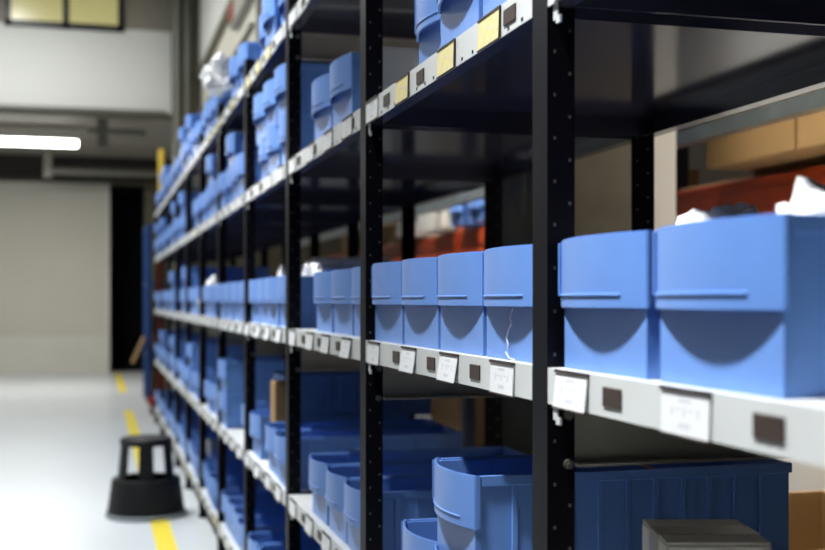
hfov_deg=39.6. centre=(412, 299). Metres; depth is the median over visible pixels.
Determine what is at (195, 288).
storage bin
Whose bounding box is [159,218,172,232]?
storage bin
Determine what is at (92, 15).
window
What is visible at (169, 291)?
storage bin
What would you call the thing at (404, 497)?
storage bin
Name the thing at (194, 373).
storage bin
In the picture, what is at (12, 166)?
wall header
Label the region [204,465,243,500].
storage bin
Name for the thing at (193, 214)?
storage bin
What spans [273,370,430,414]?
storage bin
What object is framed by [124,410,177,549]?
floor marking
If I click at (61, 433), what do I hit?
floor
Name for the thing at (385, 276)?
storage bin
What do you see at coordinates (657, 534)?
carton
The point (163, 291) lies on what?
storage bin
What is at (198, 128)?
storage bin
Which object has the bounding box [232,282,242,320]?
storage bin
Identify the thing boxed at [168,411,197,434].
storage bin
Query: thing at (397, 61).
carton
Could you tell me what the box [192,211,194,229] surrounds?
storage bin
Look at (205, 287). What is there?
storage bin
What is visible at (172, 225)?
storage bin
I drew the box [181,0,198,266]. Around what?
wall
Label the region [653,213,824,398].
storage bin
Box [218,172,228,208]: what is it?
storage bin
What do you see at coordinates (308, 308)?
storage bin
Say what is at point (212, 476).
storage bin
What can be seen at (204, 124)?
storage bin
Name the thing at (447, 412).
cardboard box
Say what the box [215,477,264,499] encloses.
storage bin
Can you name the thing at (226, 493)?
storage bin
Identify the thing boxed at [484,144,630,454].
wall column
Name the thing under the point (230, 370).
storage bin
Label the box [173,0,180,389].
pipe
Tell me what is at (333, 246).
wall
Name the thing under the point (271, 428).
storage bin
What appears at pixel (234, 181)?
storage bin
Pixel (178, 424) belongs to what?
storage bin
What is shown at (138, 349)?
cardboard sheet
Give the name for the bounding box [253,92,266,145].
storage bin
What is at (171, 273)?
storage bin
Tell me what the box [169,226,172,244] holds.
storage bin
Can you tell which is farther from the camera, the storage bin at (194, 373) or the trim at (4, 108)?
the trim at (4, 108)
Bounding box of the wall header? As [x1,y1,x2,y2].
[0,154,172,182]
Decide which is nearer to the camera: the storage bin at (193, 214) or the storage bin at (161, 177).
the storage bin at (193, 214)
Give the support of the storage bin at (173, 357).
on the shelving rack at (536, 87)
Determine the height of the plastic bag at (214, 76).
0.168 m
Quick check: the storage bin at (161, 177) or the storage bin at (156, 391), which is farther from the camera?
the storage bin at (156, 391)
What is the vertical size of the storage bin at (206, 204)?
0.157 m
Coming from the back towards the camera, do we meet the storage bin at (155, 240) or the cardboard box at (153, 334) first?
the cardboard box at (153, 334)
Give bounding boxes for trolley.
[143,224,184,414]
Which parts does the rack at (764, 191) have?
steel rail, upright frame, steel rail, steel rail, upright frame, upright frame, steel rail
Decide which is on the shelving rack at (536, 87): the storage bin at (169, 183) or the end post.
the storage bin at (169, 183)
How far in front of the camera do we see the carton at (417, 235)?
8.09 m
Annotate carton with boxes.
[383,46,418,90]
[397,222,439,237]
[417,213,456,232]
[442,210,475,227]
[642,519,770,549]
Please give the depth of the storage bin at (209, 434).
7.35 m
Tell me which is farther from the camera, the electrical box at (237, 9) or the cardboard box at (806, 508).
the electrical box at (237, 9)
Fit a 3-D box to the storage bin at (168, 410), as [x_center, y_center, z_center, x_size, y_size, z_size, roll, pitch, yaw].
[-1.652,0.946,9.076,0.574,0.157,0.212,0,0,-15]
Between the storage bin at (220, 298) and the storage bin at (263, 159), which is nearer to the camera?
the storage bin at (263, 159)
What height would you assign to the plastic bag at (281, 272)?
0.229 m
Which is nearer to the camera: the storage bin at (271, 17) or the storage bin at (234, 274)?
the storage bin at (271, 17)
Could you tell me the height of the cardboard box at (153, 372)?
0.252 m
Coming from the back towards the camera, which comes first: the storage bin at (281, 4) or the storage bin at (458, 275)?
the storage bin at (281, 4)
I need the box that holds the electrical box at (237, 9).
[228,0,252,30]
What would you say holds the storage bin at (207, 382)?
on the shelving rack at (536, 87)
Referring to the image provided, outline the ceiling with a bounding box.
[0,101,200,158]
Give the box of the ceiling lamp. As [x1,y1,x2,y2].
[0,132,79,146]
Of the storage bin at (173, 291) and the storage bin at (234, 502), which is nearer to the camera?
the storage bin at (234, 502)
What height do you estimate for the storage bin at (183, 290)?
0.157 m
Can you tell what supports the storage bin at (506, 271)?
on the shelving rack at (536, 87)
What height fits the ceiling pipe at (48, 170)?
0.450 m
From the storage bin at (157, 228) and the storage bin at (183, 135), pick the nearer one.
the storage bin at (183, 135)
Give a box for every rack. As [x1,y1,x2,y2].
[154,0,824,549]
[301,87,824,447]
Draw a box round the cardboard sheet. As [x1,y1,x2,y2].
[131,336,145,363]
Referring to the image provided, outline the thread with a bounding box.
[505,308,515,360]
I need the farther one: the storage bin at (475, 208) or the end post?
the end post
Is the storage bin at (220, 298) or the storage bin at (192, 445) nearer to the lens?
the storage bin at (220, 298)
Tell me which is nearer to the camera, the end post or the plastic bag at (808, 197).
the plastic bag at (808, 197)
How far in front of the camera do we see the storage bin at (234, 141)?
4.86 m
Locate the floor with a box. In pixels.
[0,371,430,549]
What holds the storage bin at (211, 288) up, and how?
on the shelving rack at (536, 87)
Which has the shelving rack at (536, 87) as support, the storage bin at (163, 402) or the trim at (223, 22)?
the storage bin at (163, 402)
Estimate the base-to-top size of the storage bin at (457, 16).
0.157 m
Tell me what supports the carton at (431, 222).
on the rack at (764, 191)
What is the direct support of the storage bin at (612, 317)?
on the shelving rack at (536, 87)
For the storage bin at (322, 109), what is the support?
on the shelving rack at (536, 87)
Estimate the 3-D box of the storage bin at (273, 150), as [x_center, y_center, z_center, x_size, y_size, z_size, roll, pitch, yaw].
[-0.203,-0.488,3.840,0.574,0.157,0.232,0,0,-15]
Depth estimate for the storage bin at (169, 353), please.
8.98 m
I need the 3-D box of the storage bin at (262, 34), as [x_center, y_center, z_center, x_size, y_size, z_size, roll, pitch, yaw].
[-0.256,-0.911,4.063,0.574,0.157,0.232,0,0,-15]
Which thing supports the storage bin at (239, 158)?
on the shelving rack at (536, 87)
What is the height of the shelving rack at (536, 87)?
2.100 m
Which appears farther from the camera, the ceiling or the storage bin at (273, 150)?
the ceiling
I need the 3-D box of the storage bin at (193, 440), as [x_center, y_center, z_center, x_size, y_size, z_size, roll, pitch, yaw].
[-1.114,0.946,7.150,0.574,0.157,0.212,0,0,-15]
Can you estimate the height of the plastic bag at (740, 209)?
0.194 m
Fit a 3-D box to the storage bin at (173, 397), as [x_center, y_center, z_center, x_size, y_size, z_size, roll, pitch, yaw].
[-2.000,0.946,10.346,0.574,0.157,0.212,0,0,-15]
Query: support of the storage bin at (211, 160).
on the storage bin at (210, 201)
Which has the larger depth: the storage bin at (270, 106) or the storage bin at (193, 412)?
the storage bin at (193, 412)
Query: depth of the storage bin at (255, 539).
4.30 m
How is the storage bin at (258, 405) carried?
on the shelving rack at (536, 87)
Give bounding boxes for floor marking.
[115,373,126,392]
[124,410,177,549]
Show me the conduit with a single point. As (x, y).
(251, 25)
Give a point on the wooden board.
(820, 159)
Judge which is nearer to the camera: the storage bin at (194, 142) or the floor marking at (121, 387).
the storage bin at (194, 142)
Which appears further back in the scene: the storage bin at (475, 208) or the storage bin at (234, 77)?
the storage bin at (475, 208)
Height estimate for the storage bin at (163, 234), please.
0.157 m
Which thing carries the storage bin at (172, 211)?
on the storage bin
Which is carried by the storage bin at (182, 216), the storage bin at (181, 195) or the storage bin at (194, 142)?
the storage bin at (181, 195)
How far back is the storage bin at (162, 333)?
9.89 m
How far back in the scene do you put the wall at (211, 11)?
11.36 m
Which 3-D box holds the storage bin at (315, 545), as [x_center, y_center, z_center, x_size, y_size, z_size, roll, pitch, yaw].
[-0.252,0.946,4.041,0.574,0.157,0.212,0,0,-16]
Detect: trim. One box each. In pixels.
[0,104,172,120]
[196,0,231,78]
[654,131,675,230]
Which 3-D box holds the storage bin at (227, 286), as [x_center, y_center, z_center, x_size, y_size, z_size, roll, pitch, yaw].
[-0.534,0.005,5.013,0.574,0.157,0.232,0,0,-15]
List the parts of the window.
pane, pane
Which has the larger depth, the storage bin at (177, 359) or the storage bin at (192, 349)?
the storage bin at (177, 359)
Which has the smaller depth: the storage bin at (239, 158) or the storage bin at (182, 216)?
the storage bin at (239, 158)
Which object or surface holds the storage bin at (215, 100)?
on the shelving rack at (536, 87)
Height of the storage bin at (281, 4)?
0.157 m
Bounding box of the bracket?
[87,118,145,147]
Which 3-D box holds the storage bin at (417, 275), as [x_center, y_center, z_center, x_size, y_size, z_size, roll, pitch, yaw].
[0.267,0.005,2.121,0.574,0.157,0.232,0,0,-15]
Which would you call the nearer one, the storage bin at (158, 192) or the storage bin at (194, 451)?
the storage bin at (194, 451)
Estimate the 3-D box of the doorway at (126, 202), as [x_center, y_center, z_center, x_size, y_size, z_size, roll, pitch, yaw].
[-4.941,-0.360,19.814,0.610,3.300,1.570,0,0,-15]
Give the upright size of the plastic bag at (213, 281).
0.217 m
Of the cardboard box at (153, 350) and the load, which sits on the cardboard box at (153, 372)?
the cardboard box at (153, 350)
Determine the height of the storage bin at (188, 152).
0.157 m
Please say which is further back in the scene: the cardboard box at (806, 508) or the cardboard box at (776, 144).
the cardboard box at (776, 144)
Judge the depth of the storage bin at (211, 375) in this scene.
6.37 m
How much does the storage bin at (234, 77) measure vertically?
0.157 m
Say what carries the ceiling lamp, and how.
hanging from the ceiling
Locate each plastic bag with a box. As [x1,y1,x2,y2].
[198,275,216,308]
[200,52,231,96]
[277,260,285,276]
[301,256,393,275]
[302,263,322,275]
[675,202,758,223]
[776,176,824,213]
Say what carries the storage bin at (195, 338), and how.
on the storage bin at (170, 355)
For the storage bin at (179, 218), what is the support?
on the shelving rack at (536, 87)
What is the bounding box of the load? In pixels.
[778,459,824,491]
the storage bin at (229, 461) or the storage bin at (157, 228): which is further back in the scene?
the storage bin at (157, 228)
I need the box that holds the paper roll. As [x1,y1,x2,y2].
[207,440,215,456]
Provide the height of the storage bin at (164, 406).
0.157 m
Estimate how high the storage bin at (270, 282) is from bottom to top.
0.157 m
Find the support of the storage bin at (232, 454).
on the shelving rack at (536, 87)
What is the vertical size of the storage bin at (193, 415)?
0.157 m
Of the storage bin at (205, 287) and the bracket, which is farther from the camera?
the bracket
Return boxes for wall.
[0,0,172,113]
[0,179,341,357]
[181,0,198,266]
[200,0,261,110]
[389,127,750,243]
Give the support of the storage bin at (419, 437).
on the shelving rack at (536, 87)
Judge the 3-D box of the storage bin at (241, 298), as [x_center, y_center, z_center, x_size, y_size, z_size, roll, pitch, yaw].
[-0.399,0.005,4.559,0.574,0.157,0.232,0,0,-16]
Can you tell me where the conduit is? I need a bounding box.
[200,22,253,114]
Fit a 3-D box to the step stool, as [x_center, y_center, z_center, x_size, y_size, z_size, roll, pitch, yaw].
[-1.473,0.973,6.336,0.438,0.434,0.438,0,0,-15]
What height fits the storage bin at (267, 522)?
0.157 m
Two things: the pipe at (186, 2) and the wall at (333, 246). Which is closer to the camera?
the pipe at (186, 2)
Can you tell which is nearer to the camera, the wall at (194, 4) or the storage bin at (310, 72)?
the storage bin at (310, 72)
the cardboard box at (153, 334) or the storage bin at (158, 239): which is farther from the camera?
the cardboard box at (153, 334)
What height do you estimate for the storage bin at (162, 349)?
0.157 m
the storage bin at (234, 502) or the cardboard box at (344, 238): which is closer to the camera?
the storage bin at (234, 502)
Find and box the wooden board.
[749,156,824,174]
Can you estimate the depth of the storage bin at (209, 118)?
5.70 m
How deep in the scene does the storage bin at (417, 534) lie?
2.15 m
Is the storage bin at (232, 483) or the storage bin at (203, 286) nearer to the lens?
the storage bin at (232, 483)
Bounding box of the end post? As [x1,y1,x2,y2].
[159,218,159,389]
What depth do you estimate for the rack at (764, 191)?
4.14 m
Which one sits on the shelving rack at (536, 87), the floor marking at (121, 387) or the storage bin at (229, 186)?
the storage bin at (229, 186)
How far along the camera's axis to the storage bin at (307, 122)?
3.44 m
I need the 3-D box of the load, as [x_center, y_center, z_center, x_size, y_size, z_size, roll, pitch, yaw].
[1.516,0.478,3.384,0.800,1.282,2.450,0,0,-15]
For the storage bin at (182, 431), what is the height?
0.157 m
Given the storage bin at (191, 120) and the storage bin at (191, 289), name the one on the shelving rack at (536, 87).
the storage bin at (191, 289)
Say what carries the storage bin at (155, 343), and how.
on the shelving rack at (536, 87)
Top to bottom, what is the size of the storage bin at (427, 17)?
0.157 m
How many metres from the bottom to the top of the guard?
2.900 m
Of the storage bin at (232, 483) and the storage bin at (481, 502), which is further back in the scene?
the storage bin at (232, 483)
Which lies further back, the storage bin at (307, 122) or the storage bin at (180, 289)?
the storage bin at (180, 289)
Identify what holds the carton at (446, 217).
on the rack at (764, 191)
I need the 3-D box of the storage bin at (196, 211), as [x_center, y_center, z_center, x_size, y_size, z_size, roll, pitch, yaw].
[-0.946,-0.488,6.498,0.574,0.157,0.232,0,0,-15]
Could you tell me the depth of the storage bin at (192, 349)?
7.03 m
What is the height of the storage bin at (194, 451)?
0.157 m
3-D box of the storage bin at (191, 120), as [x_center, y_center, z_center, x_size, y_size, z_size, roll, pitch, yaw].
[-1.131,-1.055,7.169,0.574,0.157,0.232,0,0,-15]
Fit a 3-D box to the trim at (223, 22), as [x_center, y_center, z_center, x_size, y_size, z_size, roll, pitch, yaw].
[-1.824,-2.085,11.239,0.190,1.170,4.840,0,0,-15]
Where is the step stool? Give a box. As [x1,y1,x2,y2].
[105,434,186,522]
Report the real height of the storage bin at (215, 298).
0.157 m
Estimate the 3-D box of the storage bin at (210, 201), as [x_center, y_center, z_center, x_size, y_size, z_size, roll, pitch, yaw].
[-0.743,-0.488,5.755,0.574,0.157,0.232,0,0,-15]
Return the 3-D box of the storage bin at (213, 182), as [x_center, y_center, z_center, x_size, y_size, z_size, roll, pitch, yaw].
[-0.681,-0.488,5.524,0.574,0.157,0.232,0,0,-15]
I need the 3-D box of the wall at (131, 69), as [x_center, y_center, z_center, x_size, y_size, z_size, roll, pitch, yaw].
[-6.181,-3.765,12.882,6.920,3.090,0.120,0,0,-15]
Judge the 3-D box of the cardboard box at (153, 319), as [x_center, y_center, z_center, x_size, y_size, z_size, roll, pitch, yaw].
[-2.658,0.266,12.036,0.180,0.162,0.200,0,0,-10]
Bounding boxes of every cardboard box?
[152,301,154,317]
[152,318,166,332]
[152,333,154,348]
[152,349,154,370]
[152,371,166,394]
[271,380,285,421]
[342,236,388,252]
[383,221,418,241]
[431,398,483,446]
[689,169,698,186]
[707,98,824,170]
[789,490,824,549]
[798,89,824,150]
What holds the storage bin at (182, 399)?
on the shelving rack at (536, 87)
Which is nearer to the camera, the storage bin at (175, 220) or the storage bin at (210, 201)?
the storage bin at (210, 201)
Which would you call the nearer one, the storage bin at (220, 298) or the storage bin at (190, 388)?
the storage bin at (220, 298)
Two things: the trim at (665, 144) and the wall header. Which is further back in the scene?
the wall header
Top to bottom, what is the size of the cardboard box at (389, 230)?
0.122 m
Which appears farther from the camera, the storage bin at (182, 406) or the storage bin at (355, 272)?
the storage bin at (182, 406)
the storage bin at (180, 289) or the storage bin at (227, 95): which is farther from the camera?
the storage bin at (180, 289)
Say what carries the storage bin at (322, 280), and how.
on the shelving rack at (536, 87)
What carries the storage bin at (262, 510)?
on the shelving rack at (536, 87)
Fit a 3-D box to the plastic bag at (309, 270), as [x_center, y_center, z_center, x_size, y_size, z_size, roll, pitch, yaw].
[-0.303,-0.018,3.513,0.125,0.194,0.146,0,0,-34]
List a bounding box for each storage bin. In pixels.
[154,240,157,255]
[155,223,159,237]
[155,343,159,359]
[155,390,174,407]
[156,292,159,308]
[157,191,159,206]
[157,238,159,253]
[157,393,182,411]
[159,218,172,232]
[159,330,198,347]
[159,395,184,406]
[160,173,163,183]
[160,235,163,251]
[160,398,184,417]
[161,183,166,198]
[161,348,166,366]
[162,165,172,182]
[162,233,166,250]
[162,401,184,419]
[162,403,184,423]
[163,291,166,309]
[167,173,172,191]
[167,228,170,246]
[167,409,197,430]
[168,290,173,310]
[168,352,171,371]
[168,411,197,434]
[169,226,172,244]
[169,271,183,289]
[169,335,216,355]
[170,166,174,185]
[170,201,174,224]
[170,355,173,376]
[171,224,174,243]
[171,414,198,436]
[172,290,181,311]
[172,356,184,376]
[172,405,194,408]
[174,219,179,240]
[174,417,198,430]
[175,157,181,179]
[176,358,184,381]
[176,422,210,447]
[178,127,187,146]
[178,191,198,215]
[178,216,182,238]
[179,361,184,386]
[179,425,212,448]
[180,151,183,170]
[180,289,183,311]
[180,428,216,454]
[181,145,185,169]
[181,214,184,235]
[181,267,269,288]
[182,289,184,301]
[182,432,216,448]
[184,366,216,392]
[185,114,201,137]
[185,138,192,163]
[186,342,280,367]
[187,438,216,467]
[188,288,192,313]
[190,127,197,155]
[190,288,196,313]
[190,442,229,469]
[191,370,216,398]
[191,446,233,478]
[192,202,196,227]
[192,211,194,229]
[194,198,198,225]
[194,287,198,313]
[194,451,241,481]
[195,120,204,148]
[197,372,216,387]
[199,193,207,222]
[201,110,207,137]
[203,286,206,315]
[203,459,243,491]
[204,100,213,133]
[204,286,209,315]
[204,378,216,411]
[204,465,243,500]
[205,154,228,184]
[205,190,209,218]
[207,184,213,216]
[207,285,216,316]
[208,471,243,509]
[210,95,222,124]
[210,381,216,414]
[211,179,216,213]
[214,285,216,301]
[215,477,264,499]
[217,283,226,318]
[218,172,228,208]
[218,357,285,392]
[218,390,270,428]
[221,488,274,531]
[222,89,231,107]
[224,283,234,319]
[225,132,258,167]
[226,167,233,202]
[227,496,282,542]
[228,55,240,97]
[231,161,237,199]
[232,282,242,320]
[233,504,285,548]
[235,152,261,195]
[236,514,304,549]
[237,41,261,83]
[239,281,243,320]
[241,402,270,426]
[248,280,260,322]
[248,529,315,549]
[249,410,409,459]
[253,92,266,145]
[257,279,268,324]
[258,14,265,53]
[258,136,268,178]
[259,541,321,549]
[262,0,280,46]
[263,78,277,127]
[265,124,281,172]
[265,277,279,325]
[265,418,441,476]
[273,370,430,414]
[274,63,330,124]
[274,426,463,489]
[277,0,285,24]
[277,276,316,327]
[278,111,314,163]
[308,446,526,525]
[311,73,332,139]
[313,271,333,332]
[325,461,432,544]
[329,52,359,126]
[330,269,353,335]
[343,475,436,549]
[351,267,359,336]
[371,261,404,343]
[400,257,440,348]
[402,518,436,549]
[415,0,440,64]
[433,454,791,549]
[436,0,482,46]
[436,251,486,355]
[450,204,483,226]
[468,200,483,222]
[481,244,531,362]
[483,0,506,15]
[558,230,659,378]
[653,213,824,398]
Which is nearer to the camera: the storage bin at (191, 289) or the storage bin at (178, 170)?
the storage bin at (191, 289)
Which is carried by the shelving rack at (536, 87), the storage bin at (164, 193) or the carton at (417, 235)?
the storage bin at (164, 193)
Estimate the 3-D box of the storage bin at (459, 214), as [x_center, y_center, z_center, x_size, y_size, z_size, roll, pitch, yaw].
[0.518,-0.526,6.988,0.574,0.157,0.232,0,0,-15]
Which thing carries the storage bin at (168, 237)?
on the shelving rack at (536, 87)
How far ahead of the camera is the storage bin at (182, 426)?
7.94 m
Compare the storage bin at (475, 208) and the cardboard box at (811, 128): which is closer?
the cardboard box at (811, 128)
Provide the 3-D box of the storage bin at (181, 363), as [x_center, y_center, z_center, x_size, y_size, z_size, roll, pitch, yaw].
[-1.271,0.490,7.673,0.574,0.157,0.212,0,0,-16]
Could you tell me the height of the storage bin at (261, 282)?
0.157 m
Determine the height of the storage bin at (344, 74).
0.157 m
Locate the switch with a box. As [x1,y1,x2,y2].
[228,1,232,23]
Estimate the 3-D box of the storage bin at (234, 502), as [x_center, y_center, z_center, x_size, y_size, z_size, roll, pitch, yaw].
[-0.521,0.946,5.003,0.574,0.157,0.212,0,0,-15]
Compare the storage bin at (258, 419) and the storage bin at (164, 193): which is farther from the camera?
the storage bin at (164, 193)
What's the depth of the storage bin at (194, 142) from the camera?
6.58 m
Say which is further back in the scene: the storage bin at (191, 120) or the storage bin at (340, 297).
the storage bin at (191, 120)
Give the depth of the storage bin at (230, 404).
5.08 m
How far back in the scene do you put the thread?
1.59 m
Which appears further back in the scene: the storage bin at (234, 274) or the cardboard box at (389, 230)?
the cardboard box at (389, 230)
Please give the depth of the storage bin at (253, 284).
4.15 m
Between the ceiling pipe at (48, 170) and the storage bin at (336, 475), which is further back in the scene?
the ceiling pipe at (48, 170)
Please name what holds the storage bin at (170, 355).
on the shelving rack at (536, 87)
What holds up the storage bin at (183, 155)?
on the shelving rack at (536, 87)
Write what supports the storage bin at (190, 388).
on the shelving rack at (536, 87)
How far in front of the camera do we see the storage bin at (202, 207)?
6.08 m
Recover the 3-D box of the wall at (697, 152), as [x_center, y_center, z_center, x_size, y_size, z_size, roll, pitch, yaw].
[1.871,-2.010,9.591,0.100,6.400,21.500,0,0,-15]
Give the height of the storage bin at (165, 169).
0.157 m
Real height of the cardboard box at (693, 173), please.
0.172 m
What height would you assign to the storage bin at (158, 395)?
0.157 m
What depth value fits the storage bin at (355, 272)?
2.59 m
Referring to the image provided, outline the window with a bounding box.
[4,0,123,31]
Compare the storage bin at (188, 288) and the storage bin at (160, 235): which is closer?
the storage bin at (188, 288)
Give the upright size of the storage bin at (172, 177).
0.157 m
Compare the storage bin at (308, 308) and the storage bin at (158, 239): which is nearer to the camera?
the storage bin at (308, 308)
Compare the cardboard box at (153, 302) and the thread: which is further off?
the cardboard box at (153, 302)
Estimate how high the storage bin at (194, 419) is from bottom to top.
0.157 m
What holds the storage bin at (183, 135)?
on the storage bin at (181, 161)
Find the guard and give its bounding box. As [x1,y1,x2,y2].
[158,149,163,190]
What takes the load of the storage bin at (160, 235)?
on the shelving rack at (536, 87)
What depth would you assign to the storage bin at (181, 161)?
7.59 m
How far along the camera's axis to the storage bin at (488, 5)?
1.69 m
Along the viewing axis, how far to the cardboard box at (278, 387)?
3.93 m
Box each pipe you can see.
[43,147,156,177]
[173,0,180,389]
[184,0,189,126]
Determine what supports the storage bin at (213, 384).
on the shelving rack at (536, 87)
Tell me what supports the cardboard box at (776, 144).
on the wooden board
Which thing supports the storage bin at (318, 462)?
on the shelving rack at (536, 87)

